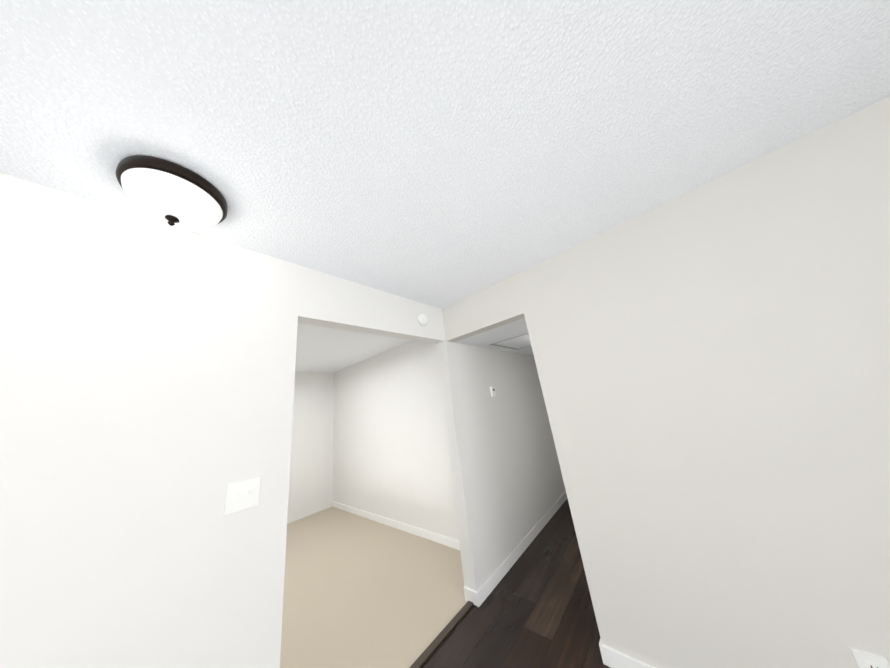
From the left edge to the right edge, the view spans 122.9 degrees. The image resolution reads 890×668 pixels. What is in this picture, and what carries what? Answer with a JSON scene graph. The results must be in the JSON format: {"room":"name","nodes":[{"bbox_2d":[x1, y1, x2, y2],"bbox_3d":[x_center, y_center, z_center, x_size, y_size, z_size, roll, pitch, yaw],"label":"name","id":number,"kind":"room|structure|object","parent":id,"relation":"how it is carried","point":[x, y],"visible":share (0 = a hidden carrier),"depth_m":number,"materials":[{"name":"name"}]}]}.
{"room":"empty living room","nodes":[
{"label":"empty living room","id":0,"kind":"room"},
{"bbox_2d":[0,173,565,667],"bbox_3d":[-0.632,0.772,1.459,0.120,2.440,6.870,-21,-21,38],"label":"wall","id":1,"kind":"structure","parent":0,"point":[146,387],"depth_m":0.96,"materials":[{"name":"paint"}]},
{"bbox_2d":[224,476,260,515],"bbox_3d":[-0.889,0.710,1.070,0.016,0.118,0.118,-21,-21,38],"label":"light switch","id":2,"kind":"object","parent":1,"relation":"attached to","point":[242,494],"visible":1,"depth_m":1.07,"materials":[{"name":"white plastic"}]},
{"bbox_2d":[417,314,427,325],"bbox_3d":[-0.203,-0.136,2.264,0.035,0.120,0.120,-21,-21,38],"label":"smoke detector","id":3,"kind":"object","parent":1,"relation":"attached to","point":[422,319],"visible":1,"depth_m":2.24,"materials":[{"name":"white plastic"}]},
{"bbox_2d":[490,386,495,396],"bbox_3d":[0.559,0.667,2.816,0.024,0.115,0.075,-21,-21,38],"label":"thermostat","id":4,"kind":"object","parent":1,"relation":"attached to","point":[492,390],"visible":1,"depth_m":2.80,"materials":[{"name":"white plastic"}]},
{"bbox_2d":[464,491,566,606],"bbox_3d":[-0.439,1.897,1.161,0.134,0.085,6.750,-21,-21,38],"label":"baseboard","id":5,"kind":"structure","parent":1,"relation":"attached to","point":[482,593],"depth_m":2.19,"materials":[{"name":"white wood"}]},
{"bbox_2d":[287,372,334,523],"bbox_3d":[-3.472,1.745,3.433,0.120,2.440,3.950,-21,-21,38],"label":"wall","id":6,"kind":"structure","parent":0,"point":[310,462],"depth_m":4.43,"materials":[{"name":"paint"}]},
{"bbox_2d":[280,507,466,667],"bbox_3d":[-2.020,2.433,1.992,3.640,0.060,3.950,-21,-21,38],"label":"floor","id":7,"kind":"structure","parent":0,"point":[361,592],"depth_m":2.11,"materials":[{"name":"beige carpet"}]},
{"bbox_2d":[331,341,458,539],"bbox_3d":[-0.877,1.493,3.735,3.450,2.440,0.120,-21,-21,38],"label":"wall","id":8,"kind":"structure","parent":0,"point":[369,435],"depth_m":3.53,"materials":[{"name":"paint"}]},
{"bbox_2d":[332,501,459,549],"bbox_3d":[-0.778,2.603,3.352,3.460,0.085,0.014,-21,-21,38],"label":"baseboard","id":9,"kind":"structure","parent":8,"relation":"attached to","point":[437,538],"depth_m":3.13,"materials":[{"name":"white wood"}]},
{"bbox_2d":[0,0,889,372],"bbox_3d":[-1.346,-0.555,1.143,7.370,0.080,5.100,-21,-21,38],"label":"ceiling","id":10,"kind":"structure","parent":0,"point":[440,154],"depth_m":0.84,"materials":[{"name":"white paint"}]},
{"bbox_2d":[116,155,227,229],"bbox_3d":[-1.085,-0.507,0.974,0.304,0.174,0.304,-21,-21,38],"label":"flush-mount light","id":11,"kind":"object","parent":10,"relation":"attached to","point":[169,193],"visible":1,"depth_m":0.91,"materials":[{"name":"white glass"}]},
{"bbox_2d":[454,318,533,355],"bbox_3d":[1.188,0.065,3.084,0.960,0.080,2.250,-21,-21,38],"label":"ceiling","id":12,"kind":"structure","parent":0,"point":[485,339],"depth_m":2.61,"materials":[{"name":"white paint"}]},
{"bbox_2d":[490,333,530,349],"bbox_3d":[0.967,0.088,2.906,0.560,0.012,0.700,-21,-21,38],"label":"trim","id":13,"kind":"structure","parent":12,"relation":"attached to","point":[495,344],"depth_m":2.81,"materials":[{"name":"grey wood"}]},
{"bbox_2d":[421,498,609,667],"bbox_3d":[0.897,1.431,-0.047,3.730,0.060,6.870,-21,-21,38],"label":"floor","id":14,"kind":"structure","parent":0,"point":[535,609],"depth_m":1.67,"materials":[{"name":"brown wood"}]},
{"bbox_2d":[409,601,473,667],"bbox_3d":[-0.230,1.976,1.386,0.050,0.012,1.320,-21,-21,38],"label":"trim","id":15,"kind":"structure","parent":14,"relation":"on","point":[426,654],"depth_m":1.61,"materials":[{"name":"brown"}]},
{"bbox_2d":[442,97,889,667],"bbox_3d":[1.511,0.386,1.119,3.670,2.440,0.120,-21,-21,38],"label":"wall","id":16,"kind":"structure","parent":0,"point":[712,361],"depth_m":1.16,"materials":[{"name":"paint"}]},
{"bbox_2d":[599,638,655,667],"bbox_3d":[1.914,1.404,0.559,2.724,0.085,0.134,-21,-21,38],"label":"baseboard","id":17,"kind":"structure","parent":16,"relation":"attached to","point":[612,658],"depth_m":1.30,"materials":[{"name":"white wood"}]},
{"bbox_2d":[850,648,889,667],"bbox_3d":[1.536,1.210,0.859,0.072,0.115,0.008,-21,-21,38],"label":"outlet","id":18,"kind":"object","parent":16,"relation":"attached to","point":[865,659],"visible":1,"depth_m":0.87,"materials":[{"name":"white plastic"}]}
]}

